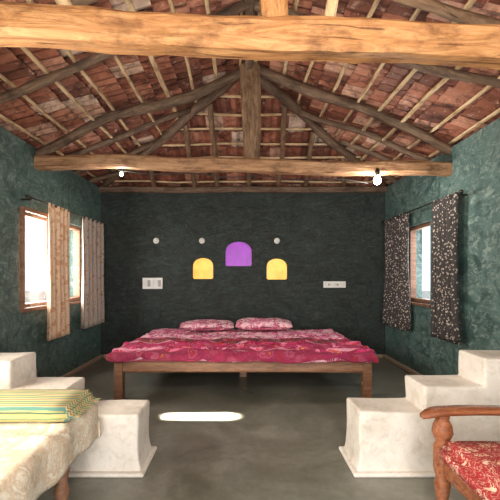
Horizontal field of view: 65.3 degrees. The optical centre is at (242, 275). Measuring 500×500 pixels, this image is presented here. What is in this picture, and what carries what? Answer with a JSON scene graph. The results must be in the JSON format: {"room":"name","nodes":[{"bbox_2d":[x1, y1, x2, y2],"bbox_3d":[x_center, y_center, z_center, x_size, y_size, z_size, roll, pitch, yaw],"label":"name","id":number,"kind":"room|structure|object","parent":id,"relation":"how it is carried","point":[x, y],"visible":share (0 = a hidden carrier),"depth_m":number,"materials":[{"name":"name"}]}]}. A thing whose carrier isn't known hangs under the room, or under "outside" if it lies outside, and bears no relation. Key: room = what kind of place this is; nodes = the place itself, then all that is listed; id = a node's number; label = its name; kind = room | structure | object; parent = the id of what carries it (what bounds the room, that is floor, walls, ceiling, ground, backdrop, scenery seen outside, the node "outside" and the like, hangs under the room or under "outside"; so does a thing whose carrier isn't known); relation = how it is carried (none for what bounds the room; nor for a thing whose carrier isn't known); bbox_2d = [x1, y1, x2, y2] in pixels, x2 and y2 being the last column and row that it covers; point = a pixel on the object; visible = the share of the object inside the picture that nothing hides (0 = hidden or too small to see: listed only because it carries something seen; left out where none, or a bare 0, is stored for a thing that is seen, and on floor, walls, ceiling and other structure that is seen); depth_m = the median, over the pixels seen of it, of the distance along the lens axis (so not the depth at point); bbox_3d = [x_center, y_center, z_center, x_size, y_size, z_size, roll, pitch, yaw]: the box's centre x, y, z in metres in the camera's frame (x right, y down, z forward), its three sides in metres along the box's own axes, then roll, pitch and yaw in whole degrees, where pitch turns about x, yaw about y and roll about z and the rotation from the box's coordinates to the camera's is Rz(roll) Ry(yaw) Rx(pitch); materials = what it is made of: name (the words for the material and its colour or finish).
{"room":"traditional dwelling","nodes":[
{"label":"traditional dwelling","id":0,"kind":"room"},
{"bbox_2d":[0,126,100,376],"bbox_3d":[-2.555,-0.050,2.530,0.250,2.900,8.260,0,0,0],"label":"wall","id":1,"kind":"structure","parent":0,"point":[19,332],"depth_m":4.54,"materials":[{"name":"teal paint"}]},
{"bbox_2d":[20,206,48,312],"bbox_3d":[-2.400,-0.180,4.530,0.040,1.160,0.620,0,0,0],"label":"window frame","id":2,"kind":"structure","parent":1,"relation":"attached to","point":[23,209],"depth_m":4.25,"materials":[{"name":"brown wood"}]},
{"bbox_2d":[25,212,80,230],"bbox_3d":[-2.530,-0.715,5.130,0.090,0.050,1.700,0,0,0],"label":"window frame","id":3,"kind":"structure","parent":1,"relation":"in","point":[27,214],"depth_m":4.79,"materials":[{"name":"brown wood"}]},
{"bbox_2d":[25,297,80,307],"bbox_3d":[-2.530,0.345,5.130,0.090,0.050,1.700,0,0,0],"label":"frame","id":4,"kind":"object","parent":1,"relation":"on","point":[39,303],"visible":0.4,"depth_m":4.78,"materials":[{"name":"brown wood"}]},
{"bbox_2d":[25,300,80,312],"bbox_3d":[-2.442,0.388,5.130,0.085,0.035,1.760,0,0,0],"label":"sill","id":5,"kind":"structure","parent":1,"relation":"attached to","point":[79,301],"depth_m":5.59,"materials":[{"name":"brown wood"}]},
{"bbox_2d":[21,194,104,225],"bbox_3d":[-2.363,-0.856,5.350,0.134,0.052,2.360,0,0,0],"label":"curtain rod","id":6,"kind":"object","parent":1,"relation":"attached to","point":[28,198],"visible":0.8,"depth_m":4.33,"materials":[{"name":"metal"}]},
{"bbox_2d":[47,203,69,340],"bbox_3d":[-2.317,-0.045,4.906,0.098,1.654,0.612,0,0,0],"label":"window curtain","id":7,"kind":"object","parent":6,"relation":"hanging from","point":[58,283],"visible":1,"depth_m":4.86,"materials":[{"name":"beige fabric"}]},
{"bbox_2d":[81,216,104,328],"bbox_3d":[-2.318,-0.050,6.014,0.096,1.644,0.850,0,0,0],"label":"window curtain","id":8,"kind":"object","parent":6,"relation":"hanging from","point":[92,293],"visible":1,"depth_m":5.92,"materials":[{"name":"grey fabric"}]},
{"bbox_2d":[51,0,99,5],"bbox_3d":[-1.232,-1.946,2.803,2.602,1.136,0.126,0,0,1],"label":"rafter","id":9,"kind":"object","parent":1,"relation":"on","point":[74,2],"visible":0.12,"depth_m":2.79,"materials":[{"name":"brown wood"}]},
{"bbox_2d":[74,231,80,296],"bbox_3d":[-2.530,-0.185,5.955,0.090,1.010,0.050,0,0,0],"label":"frame","id":10,"kind":"object","parent":1,"relation":"attached to","point":[77,234],"visible":0.98,"depth_m":5.93,"materials":[{"name":"brown wood"}]},
{"bbox_2d":[61,354,102,376],"bbox_3d":[-2.405,1.365,4.905,0.050,0.070,3.510,0,0,0],"label":"baseboard","id":11,"kind":"structure","parent":1,"relation":"attached to","point":[83,366],"depth_m":5.82,"materials":[{"name":"paint"}]},
{"bbox_2d":[87,171,119,182],"bbox_3d":[-2.233,-1.580,6.267,0.617,0.242,0.080,0,0,0],"label":"rafter","id":12,"kind":"object","parent":1,"relation":"on","point":[117,173],"visible":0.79,"depth_m":6.24,"materials":[{"name":"brown wood"}]},
{"bbox_2d":[73,140,153,174],"bbox_3d":[-1.919,-1.727,5.724,1.250,0.534,0.090,0,0,0],"label":"rafter","id":13,"kind":"object","parent":1,"relation":"on","point":[151,143],"visible":0.39,"depth_m":5.69,"materials":[{"name":"brown wood"}]},
{"bbox_2d":[26,0,141,146],"bbox_3d":[-1.499,-1.923,2.051,0.066,0.057,7.703,0,0,0],"label":"batten","id":14,"kind":"object","parent":13,"relation":"on","point":[68,52],"visible":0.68,"depth_m":3.98,"materials":[{"name":"brown wood"}]},
{"bbox_2d":[0,0,248,103],"bbox_3d":[-1.231,-1.945,3.480,2.630,1.049,0.132,0,0,1],"label":"rafter","id":15,"kind":"object","parent":1,"relation":"on","point":[40,82],"visible":0.59,"depth_m":3.45,"materials":[{"name":"brown wood"}]},
{"bbox_2d":[20,47,126,153],"bbox_3d":[-1.745,-1.810,2.173,0.073,0.054,7.947,0,0,0],"label":"batten","id":16,"kind":"object","parent":15,"relation":"on","point":[33,58],"visible":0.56,"depth_m":3.80,"materials":[{"name":"brown wood"}]},
{"bbox_2d":[125,0,178,119],"bbox_3d":[-0.905,-2.149,1.807,0.074,0.062,7.215,0,0,0],"label":"batten","id":17,"kind":"object","parent":15,"relation":"on","point":[131,7],"visible":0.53,"depth_m":4.05,"materials":[{"name":"brown wood"}]},
{"bbox_2d":[64,107,190,154],"bbox_3d":[-1.593,-1.846,5.151,1.909,0.754,0.104,0,0,1],"label":"rafter","id":18,"kind":"object","parent":1,"relation":"on","point":[126,134],"visible":0.77,"depth_m":5.12,"materials":[{"name":"brown wood"}]},
{"bbox_2d":[34,154,452,176],"bbox_3d":[0.000,-1.296,4.590,5.102,0.199,0.183,1,0,0],"label":"tie beam","id":19,"kind":"structure","parent":1,"relation":"attached to","point":[89,161],"depth_m":4.52,"materials":[{"name":"brown wood"}]},
{"bbox_2d":[35,68,239,155],"bbox_3d":[-1.230,-1.928,4.583,2.623,1.139,0.165,0,0,0],"label":"rafter","id":20,"kind":"object","parent":19,"relation":"on","point":[181,99],"visible":0.91,"depth_m":4.54,"materials":[{"name":"brown wood"}]},
{"bbox_2d":[118,170,367,183],"bbox_3d":[0.000,-1.191,4.670,3.002,0.170,0.012,0,0,0],"label":"wire","id":21,"kind":"object","parent":19,"relation":"attached to","point":[118,170],"visible":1,"depth_m":4.67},
{"bbox_2d":[239,63,260,157],"bbox_3d":[0.087,-1.855,4.581,0.259,1.190,0.176,0,0,0],"label":"post","id":22,"kind":"object","parent":19,"relation":"on","point":[250,80],"visible":0.92,"depth_m":4.52,"materials":[{"name":"brown wood"}]},
{"bbox_2d":[373,168,380,184],"bbox_3d":[1.540,-1.144,4.470,0.088,0.191,0.088,0,0,0],"label":"bulb","id":23,"kind":"object","parent":19,"relation":"attached to","point":[377,180],"visible":1,"depth_m":4.45,"materials":[{"name":"glass"}]},
{"bbox_2d":[0,1,499,69],"bbox_3d":[0.000,-1.271,2.097,5.107,0.371,0.182,0,0,0],"label":"tie beam","id":24,"kind":"structure","parent":1,"relation":"attached to","point":[353,40],"depth_m":2.03,"materials":[{"name":"orange wood"}]},
{"bbox_2d":[55,0,71,4],"bbox_3d":[-1.072,-1.652,2.100,0.416,0.653,0.072,0,0,0],"label":"strut","id":25,"kind":"object","parent":24,"relation":"on","point":[58,2],"visible":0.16,"depth_m":2.06,"materials":[{"name":"brown wood"}]},
{"bbox_2d":[260,0,287,16],"bbox_3d":[0.148,-1.880,2.101,0.190,1.166,0.126,0,0,1],"label":"post","id":26,"kind":"object","parent":24,"relation":"on","point":[268,8],"visible":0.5,"depth_m":2.04,"materials":[{"name":"orange wood"}]},
{"bbox_2d":[324,0,338,16],"bbox_3d":[0.529,-1.781,2.100,0.224,0.972,0.053,0,0,-1],"label":"strut","id":27,"kind":"object","parent":24,"relation":"on","point":[331,5],"visible":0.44,"depth_m":2.07,"materials":[{"name":"brown wood"}]},
{"bbox_3d":[-1.243,-1.972,-0.939,2.783,0.139,0.133,-21,-1,2],"label":"rafter","id":28,"kind":"object","parent":1,"relation":"on","visible":0},
{"bbox_2d":[204,0,217,79],"bbox_3d":[-0.325,-2.373,1.563,0.079,0.051,6.727,0,0,0],"label":"batten","id":29,"kind":"object","parent":28,"relation":"on","point":[207,4],"visible":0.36,"depth_m":4.24,"materials":[{"name":"brown wood"}]},
{"bbox_3d":[-1.233,-1.947,1.139,2.782,0.168,0.145,-21,1,-2],"label":"rafter","id":30,"kind":"object","parent":1,"relation":"on","visible":0},
{"bbox_2d":[0,73,115,171],"bbox_3d":[-2.066,-1.694,2.295,0.058,0.063,8.190,0,0,0],"label":"batten","id":31,"kind":"object","parent":30,"relation":"on","point":[2,77],"visible":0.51,"depth_m":3.98,"materials":[{"name":"brown wood"}]},
{"bbox_3d":[-1.235,-1.950,-0.315,2.782,0.152,0.109,-21,0,-1],"label":"rafter","id":32,"kind":"object","parent":1,"relation":"on","visible":0},
{"bbox_2d":[0,114,102,182],"bbox_3d":[-2.363,-1.581,2.417,0.080,0.061,8.435,0,0,0],"label":"batten","id":33,"kind":"object","parent":32,"relation":"on","point":[4,118],"visible":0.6,"depth_m":4.32,"materials":[{"name":"brown wood"}]},
{"bbox_2d":[168,0,196,102],"bbox_3d":[-0.608,-2.264,1.685,0.054,0.062,6.971,0,0,0],"label":"batten","id":34,"kind":"object","parent":32,"relation":"on","point":[170,2],"visible":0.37,"depth_m":4.16,"materials":[{"name":"brown wood"}]},
{"bbox_2d":[101,192,384,353],"bbox_3d":[0.000,-0.050,6.785,5.360,2.900,0.250,0,0,0],"label":"wall","id":35,"kind":"structure","parent":0,"point":[322,236],"depth_m":6.66,"materials":[{"name":"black paint"}]},
{"bbox_2d":[143,278,162,288],"bbox_3d":[-1.540,0.125,6.643,0.340,0.190,0.032,0,0,0],"label":"board","id":36,"kind":"object","parent":35,"relation":"attached to","point":[148,283],"visible":1,"depth_m":6.63,"materials":[{"name":"white plastic"}]},
{"bbox_2d":[153,238,158,243],"bbox_3d":[-1.480,-0.600,6.635,0.100,0.100,0.050,0,0,0],"label":"fitting","id":37,"kind":"object","parent":35,"relation":"attached to","point":[155,240],"visible":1,"depth_m":6.63,"materials":[{"name":"white plastic"}]},
{"bbox_2d":[193,258,212,278],"bbox_3d":[-0.685,-0.129,6.720,0.348,0.358,0.019,0,0,0],"label":"glass pane","id":38,"kind":"object","parent":35,"relation":"attached to","point":[202,267],"visible":0.85,"depth_m":6.71,"materials":[{"name":"yellow glass"}]},
{"bbox_2d":[226,242,251,265],"bbox_3d":[-0.075,-0.379,6.720,0.448,0.418,0.019,0,0,0],"label":"glass pane","id":39,"kind":"object","parent":35,"relation":"attached to","point":[237,253],"visible":0.92,"depth_m":6.71,"materials":[{"name":"purple glass"}]},
{"bbox_2d":[98,186,387,192],"bbox_3d":[0.000,-1.470,6.639,4.900,0.118,0.113,0,0,0],"label":"wall plate","id":40,"kind":"object","parent":35,"relation":"on","point":[102,189],"visible":0.94,"depth_m":6.59,"materials":[{"name":"brown wood"}]},
{"bbox_2d":[149,170,156,187],"bbox_3d":[-1.479,-1.628,6.381,0.093,0.415,0.793,0,0,-7],"label":"rafter","id":41,"kind":"object","parent":40,"relation":"on","point":[152,178],"visible":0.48,"depth_m":6.39,"materials":[{"name":"brown wood"}]},
{"bbox_2d":[98,67,238,185],"bbox_3d":[-1.211,-2.000,5.664,3.270,1.045,0.175,0,0,41],"label":"rafter","id":42,"kind":"object","parent":40,"relation":"on","point":[205,101],"visible":0.57,"depth_m":5.31,"materials":[{"name":"brown wood"}]},
{"bbox_2d":[162,143,326,146],"bbox_3d":[0.060,-1.964,5.832,2.897,0.052,0.054,0,0,0],"label":"batten","id":43,"kind":"object","parent":42,"relation":"on","point":[198,144],"visible":0.52,"depth_m":5.82,"materials":[{"name":"brown wood"}]},
{"bbox_2d":[179,128,327,130],"bbox_3d":[0.060,-2.094,5.556,2.290,0.039,0.067,0,0,0],"label":"batten","id":44,"kind":"object","parent":42,"relation":"on","point":[181,129],"visible":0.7,"depth_m":5.55,"materials":[{"name":"brown wood"}]},
{"bbox_2d":[183,123,196,187],"bbox_3d":[-0.818,-1.781,6.086,0.097,0.722,1.374,0,0,-1],"label":"rafter","id":45,"kind":"object","parent":40,"relation":"on","point":[185,127],"visible":0.62,"depth_m":5.79,"materials":[{"name":"brown wood"}]},
{"bbox_2d":[206,156,360,158],"bbox_3d":[0.060,-1.837,6.059,3.505,0.064,0.063,0,0,1],"label":"batten","id":46,"kind":"object","parent":45,"relation":"on","point":[313,157],"visible":0.47,"depth_m":6.04,"materials":[{"name":"brown wood"}]},
{"bbox_2d":[207,103,218,186],"bbox_3d":[-0.427,-1.879,5.924,0.106,0.882,1.714,0,0,-1],"label":"rafter","id":47,"kind":"object","parent":40,"relation":"on","point":[210,107],"visible":0.68,"depth_m":5.53,"materials":[{"name":"brown wood"}]},
{"bbox_2d":[247,173,250,185],"bbox_3d":[0.099,-1.966,5.718,0.099,1.022,2.136,0,0,0],"label":"rafter","id":48,"kind":"object","parent":40,"relation":"on","point":[248,174],"visible":0.15,"depth_m":6.45,"materials":[{"name":"brown wood"}]},
{"bbox_2d":[276,104,286,186],"bbox_3d":[0.588,-1.853,5.938,0.114,0.855,1.677,0,0,1],"label":"rafter","id":49,"kind":"object","parent":40,"relation":"on","point":[284,108],"visible":0.72,"depth_m":5.57,"materials":[{"name":"brown wood"}]},
{"bbox_2d":[303,130,315,185],"bbox_3d":[1.033,-1.770,6.150,0.092,0.613,1.290,0,0,4],"label":"rafter","id":50,"kind":"object","parent":40,"relation":"on","point":[312,134],"visible":0.63,"depth_m":5.77,"materials":[{"name":"brown wood"}]},
{"bbox_2d":[260,77,387,186],"bbox_3d":[1.270,-1.978,5.654,3.187,1.020,0.179,0,0,-41],"label":"rafter","id":51,"kind":"object","parent":40,"relation":"on","point":[268,86],"visible":0.7,"depth_m":5.31,"materials":[{"name":"brown wood"}]},
{"bbox_2d":[114,180,373,182],"bbox_3d":[0.060,-1.597,6.609,4.720,0.052,0.058,0,0,-1],"label":"batten","id":52,"kind":"object","parent":51,"relation":"on","point":[115,180],"visible":0.86,"depth_m":6.59,"materials":[{"name":"brown wood"}]},
{"bbox_2d":[197,112,296,116],"bbox_3d":[0.060,-2.200,5.307,1.683,0.057,0.046,0,0,-1],"label":"batten","id":53,"kind":"object","parent":51,"relation":"on","point":[199,113],"visible":0.53,"depth_m":5.30,"materials":[{"name":"brown wood"}]},
{"bbox_2d":[220,95,274,97],"bbox_3d":[0.060,-2.326,5.049,1.075,0.039,0.044,0,0,-1],"label":"batten","id":54,"kind":"object","parent":51,"relation":"on","point":[222,96],"visible":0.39,"depth_m":5.04,"materials":[{"name":"brown wood"}]},
{"bbox_2d":[341,158,345,185],"bbox_3d":[1.653,-1.660,6.407,0.085,0.422,0.764,0,0,15],"label":"rafter","id":55,"kind":"object","parent":40,"relation":"on","point":[342,159],"visible":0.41,"depth_m":6.43,"materials":[{"name":"brown wood"}]},
{"bbox_2d":[103,354,382,357],"bbox_3d":[0.000,1.365,6.635,4.760,0.070,0.050,0,0,0],"label":"baseboard","id":56,"kind":"structure","parent":35,"relation":"attached to","point":[104,355],"depth_m":6.61,"materials":[{"name":"paint"}]},
{"bbox_2d":[267,259,286,278],"bbox_3d":[0.580,-0.119,6.720,0.348,0.358,0.019,0,0,0],"label":"glass pane","id":57,"kind":"object","parent":35,"relation":"attached to","point":[276,268],"visible":0.88,"depth_m":6.71,"materials":[{"name":"yellow glass"}]},
{"bbox_2d":[323,281,345,287],"bbox_3d":[1.560,0.145,6.643,0.380,0.110,0.032,0,0,0],"label":"board","id":58,"kind":"object","parent":35,"relation":"attached to","point":[326,284],"visible":1,"depth_m":6.63,"materials":[{"name":"white plastic"}]},
{"bbox_2d":[0,0,499,186],"bbox_3d":[-0.031,-2.031,2.536,5.917,1.182,9.126,0,0,0],"label":"ceiling","id":59,"kind":"structure","parent":0,"point":[16,65],"depth_m":4.37,"materials":[{"name":"tile"}]},
{"bbox_2d":[13,9,489,186],"bbox_3d":[0.000,-2.103,2.505,5.560,1.134,9.010,0,0,0],"label":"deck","id":60,"kind":"object","parent":59,"relation":"attached to","point":[142,9],"visible":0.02,"depth_m":4.66,"materials":[{"name":"brown wood"}]},
{"bbox_2d":[37,358,466,499],"bbox_3d":[0.000,1.450,2.530,5.360,0.100,8.760,0,0,0],"label":"floor","id":61,"kind":"structure","parent":0,"point":[216,435],"depth_m":3.34,"materials":[{"name":"grey concrete"}]},
{"bbox_2d":[0,402,101,499],"bbox_3d":[-1.648,1.105,1.560,1.406,0.589,2.138,0,0,0],"label":"daybed","id":62,"kind":"object","parent":61,"relation":"on","point":[35,457],"visible":0.69,"depth_m":1.99,"materials":[{"name":"beige fabric"}]},
{"bbox_2d":[0,389,100,421],"bbox_3d":[-1.527,0.776,2.373,1.195,0.097,0.414,0,0,0],"label":"quilt","id":63,"kind":"object","parent":62,"relation":"on","point":[17,405],"visible":1,"depth_m":2.27,"materials":[{"name":"fabric"}]},
{"bbox_2d":[0,352,156,476],"bbox_3d":[-1.562,0.997,2.925,1.744,0.806,0.450,0,0,0],"label":"stepped plinth","id":64,"kind":"object","parent":61,"relation":"on","point":[124,448],"visible":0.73,"depth_m":2.74,"materials":[{"name":"white paint"}]},
{"bbox_2d":[106,328,378,399],"bbox_3d":[-0.010,1.106,5.405,3.050,0.589,2.189,0,0,0],"label":"wooden bed","id":65,"kind":"object","parent":61,"relation":"on","point":[242,351],"visible":1,"depth_m":4.42,"materials":[{"name":"brown wood"}]},
{"bbox_2d":[179,319,233,330],"bbox_3d":[-0.570,0.774,6.170,0.840,0.157,0.400,0,0,-3],"label":"bed pillow","id":66,"kind":"object","parent":65,"relation":"on","point":[201,324],"visible":1,"depth_m":6.02,"materials":[{"name":"pink fabric"}]},
{"bbox_2d":[133,337,350,343],"bbox_3d":[0.000,0.896,5.125,3.010,0.117,0.558,0,0,0],"label":"patterned throw","id":67,"kind":"object","parent":65,"relation":"on","point":[166,340],"depth_m":5.14,"materials":[{"name":"pink fabric"}]},
{"bbox_2d":[106,340,378,363],"bbox_3d":[-0.010,0.894,4.677,3.050,0.165,0.732,0,0,0],"label":"folded blanket","id":68,"kind":"object","parent":65,"relation":"on","point":[305,351],"depth_m":4.42,"materials":[{"name":"fabric"}]},
{"bbox_2d":[126,328,371,362],"bbox_3d":[0.000,0.912,5.412,2.990,0.122,2.122,0,0,0],"label":"bedspread","id":69,"kind":"object","parent":65,"relation":"on","point":[318,345],"depth_m":4.69,"materials":[{"name":"pink fabric"}]},
{"bbox_2d":[235,318,291,329],"bbox_3d":[0.330,0.762,6.190,0.880,0.182,0.400,0,0,3],"label":"bed pillow","id":70,"kind":"object","parent":65,"relation":"on","point":[245,323],"visible":1,"depth_m":6.03,"materials":[{"name":"pink fabric"}]},
{"bbox_2d":[339,350,499,476],"bbox_3d":[1.602,0.987,2.925,1.664,0.826,0.450,0,0,0],"label":"stepped plinth","id":71,"kind":"object","parent":61,"relation":"on","point":[386,437],"visible":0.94,"depth_m":2.74,"materials":[{"name":"white paint"}]},
{"bbox_2d":[419,405,499,499],"bbox_3d":[1.470,0.925,1.425,0.880,0.950,1.766,0,0,0],"label":"armchair","id":72,"kind":"object","parent":61,"relation":"on","point":[472,467],"visible":1,"depth_m":2.09,"materials":[{"name":"red wood"}]},
{"bbox_2d":[438,441,499,499],"bbox_3d":[1.462,0.970,1.750,0.767,0.162,0.905,0,0,0],"label":"seat cushion","id":73,"kind":"object","parent":72,"relation":"on","point":[476,464],"depth_m":1.95,"materials":[{"name":"red fabric"}]},
{"bbox_2d":[385,118,499,374],"bbox_3d":[2.555,-0.050,2.530,0.250,2.900,8.260,0,0,0],"label":"wall","id":74,"kind":"structure","parent":0,"point":[475,159],"depth_m":4.26,"materials":[{"name":"teal paint"}]},
{"bbox_2d":[260,65,452,155],"bbox_3d":[1.295,-1.963,4.587,2.485,1.135,0.171,0,0,1],"label":"rafter","id":75,"kind":"object","parent":74,"relation":"on","point":[308,90],"visible":0.88,"depth_m":4.55,"materials":[{"name":"brown wood"}]},
{"bbox_2d":[280,0,298,87],"bbox_3d":[0.476,-2.377,1.563,0.070,0.053,6.727,0,0,0],"label":"batten","id":76,"kind":"object","parent":75,"relation":"on","point":[296,2],"visible":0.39,"depth_m":4.34,"materials":[{"name":"brown wood"}]},
{"bbox_2d":[319,0,379,116],"bbox_3d":[1.043,-2.154,1.807,0.067,0.059,7.215,0,0,0],"label":"batten","id":77,"kind":"object","parent":75,"relation":"on","point":[376,2],"visible":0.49,"depth_m":4.11,"materials":[{"name":"brown wood"}]},
{"bbox_2d":[300,110,431,160],"bbox_3d":[1.642,-1.817,5.151,1.792,0.743,0.104,0,0,0],"label":"rafter","id":78,"kind":"object","parent":74,"relation":"on","point":[357,130],"visible":0.86,"depth_m":5.13,"materials":[{"name":"brown wood"}]},
{"bbox_2d":[340,139,392,159],"bbox_3d":[1.988,-1.748,5.690,1.139,0.511,0.127,0,0,-1],"label":"rafter","id":79,"kind":"object","parent":74,"relation":"on","point":[343,142],"visible":0.58,"depth_m":5.64,"materials":[{"name":"brown wood"}]},
{"bbox_2d":[254,0,499,87],"bbox_3d":[1.302,-1.995,3.432,2.524,0.991,0.126,0,0,3],"label":"rafter","id":80,"kind":"object","parent":74,"relation":"on","point":[444,72],"visible":0.41,"depth_m":3.39,"materials":[{"name":"brown wood"}]},
{"bbox_2d":[360,66,461,160],"bbox_3d":[1.865,-1.810,2.173,0.077,0.065,7.947,0,0,0],"label":"batten","id":81,"kind":"object","parent":80,"relation":"on","point":[437,86],"visible":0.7,"depth_m":4.14,"materials":[{"name":"brown wood"}]},
{"bbox_2d":[393,76,499,159],"bbox_3d":[2.184,-1.698,2.295,0.067,0.060,8.190,0,0,0],"label":"batten","id":82,"kind":"object","parent":80,"relation":"on","point":[487,87],"visible":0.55,"depth_m":4.03,"materials":[{"name":"brown wood"}]},
{"bbox_2d":[380,175,397,182],"bbox_3d":[2.297,-1.592,6.250,0.486,0.278,0.081,0,0,-3],"label":"rafter","id":83,"kind":"object","parent":74,"relation":"on","point":[388,177],"visible":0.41,"depth_m":6.22,"materials":[{"name":"brown wood"}]},
{"bbox_2d":[383,354,421,374],"bbox_3d":[2.405,1.365,4.905,0.050,0.070,3.510,0,0,0],"label":"baseboard","id":84,"kind":"structure","parent":74,"relation":"attached to","point":[402,366],"depth_m":5.88,"materials":[{"name":"paint"}]},
{"bbox_2d":[409,231,415,297],"bbox_3d":[2.530,-0.175,5.815,0.090,0.990,0.050,0,0,0],"label":"frame","id":85,"kind":"object","parent":74,"relation":"attached to","point":[412,234],"visible":0.89,"depth_m":5.79,"materials":[{"name":"brown wood"}]},
{"bbox_2d":[409,222,429,230],"bbox_3d":[2.530,-0.695,5.450,0.090,0.050,0.780,0,0,0],"label":"window frame","id":86,"kind":"structure","parent":74,"relation":"in","point":[426,225],"depth_m":5.50,"materials":[{"name":"brown wood"}]},
{"bbox_2d":[410,298,429,303],"bbox_3d":[2.530,0.345,5.450,0.090,0.050,0.780,0,0,0],"label":"frame","id":87,"kind":"object","parent":74,"relation":"on","point":[422,300],"visible":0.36,"depth_m":5.46,"materials":[{"name":"brown wood"}]},
{"bbox_2d":[411,302,430,306],"bbox_3d":[2.442,0.388,5.450,0.085,0.035,0.840,0,0,0],"label":"sill","id":88,"kind":"structure","parent":74,"relation":"attached to","point":[412,303],"depth_m":5.25,"materials":[{"name":"brown wood"}]},
{"bbox_2d":[381,189,466,222],"bbox_3d":[2.363,-0.896,5.325,0.134,0.052,2.410,0,0,0],"label":"curtain rod","id":89,"kind":"object","parent":74,"relation":"attached to","point":[460,191],"visible":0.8,"depth_m":4.55,"materials":[{"name":"metal"}]},
{"bbox_2d":[383,212,411,330],"bbox_3d":[2.321,-0.060,5.927,0.126,1.704,0.902,0,0,0],"label":"window curtain","id":90,"kind":"object","parent":89,"relation":"hanging from","point":[396,300],"visible":0.99,"depth_m":5.86,"materials":[{"name":"fabric"}]},
{"bbox_2d":[431,192,460,343],"bbox_3d":[2.322,-0.080,4.516,0.107,1.664,0.613,0,0,0],"label":"window curtain","id":91,"kind":"object","parent":89,"relation":"hanging from","point":[445,317],"visible":0.99,"depth_m":4.46,"materials":[{"name":"fabric"}]},
{"bbox_2d":[390,0,499,24],"bbox_3d":[1.293,-1.976,2.800,2.484,1.080,0.112,0,0,-2],"label":"rafter","id":92,"kind":"object","parent":74,"relation":"on","point":[451,13],"visible":0.85,"depth_m":2.77,"materials":[{"name":"brown wood"}]},
{"bbox_2d":[346,0,476,148],"bbox_3d":[1.593,-1.920,2.051,0.077,0.059,7.703,0,0,0],"label":"batten","id":93,"kind":"object","parent":92,"relation":"on","point":[468,5],"visible":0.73,"depth_m":4.05,"materials":[{"name":"brown wood"}]},
{"bbox_3d":[1.296,-1.977,-0.989,2.652,0.163,0.103,21,0,-1],"label":"rafter","id":94,"kind":"object","parent":74,"relation":"on","visible":0},
{"bbox_2d":[335,9,420,135],"bbox_3d":[1.329,-2.039,1.929,0.064,0.054,7.459,0,0,0],"label":"batten","id":95,"kind":"object","parent":94,"relation":"on","point":[415,14],"visible":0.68,"depth_m":4.06,"materials":[{"name":"brown wood"}]},
{"bbox_3d":[1.295,-1.974,-0.292,2.652,0.179,0.145,21,0,-1],"label":"rafter","id":96,"kind":"object","parent":74,"relation":"on","visible":0},
{"bbox_2d":[297,61,313,103],"bbox_3d":[0.737,-2.261,1.685,0.055,0.065,6.971,0,0,0],"label":"batten","id":97,"kind":"object","parent":96,"relation":"on","point":[311,62],"visible":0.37,"depth_m":4.40,"materials":[{"name":"brown wood"}]},
{"bbox_3d":[1.294,-1.973,1.165,2.653,0.188,0.140,21,0,1],"label":"rafter","id":98,"kind":"object","parent":74,"relation":"on","visible":0},
{"bbox_2d":[386,108,499,182],"bbox_3d":[2.462,-1.579,2.417,0.066,0.059,8.434,0,0,0],"label":"batten","id":99,"kind":"object","parent":98,"relation":"on","point":[497,111],"visible":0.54,"depth_m":4.21,"materials":[{"name":"brown wood"}]},
{"bbox_3d":[0.000,-0.050,-1.725,5.360,2.900,0.250,0,0,0],"label":"wall","id":100,"kind":"structure","parent":0,"visible":0},
{"bbox_2d":[245,0,254,68],"bbox_3d":[0.060,-2.452,1.490,0.104,0.145,6.380,0,0,0],"label":"ridge beam","id":101,"kind":"structure","parent":100,"relation":"on","point":[250,3],"depth_m":3.54,"materials":[{"name":"brown wood"}]},
{"bbox_3d":[-1.228,-1.919,2.112,2.781,0.181,0.172,-21,0,0],"label":"rafter","id":102,"kind":"object","parent":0,"visible":0},
{"bbox_2d":[86,5,162,134],"bbox_3d":[-1.184,-2.033,1.929,0.056,0.064,7.459,0,0,0],"label":"batten","id":103,"kind":"object","parent":102,"relation":"on","point":[116,58],"visible":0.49,"depth_m":4.13,"materials":[{"name":"brown wood"}]},
{"label":"outside","id":104,"kind":"structure","parent":0,"visible":0},
{"bbox_2d":[25,291,429,302],"bbox_3d":[0.000,1.610,0.000,80.000,0.180,80.000,0,0,0],"label":"ground","id":105,"kind":"structure","parent":104,"point":[30,296],"depth_m":29.66,"materials":[{"name":"white"}]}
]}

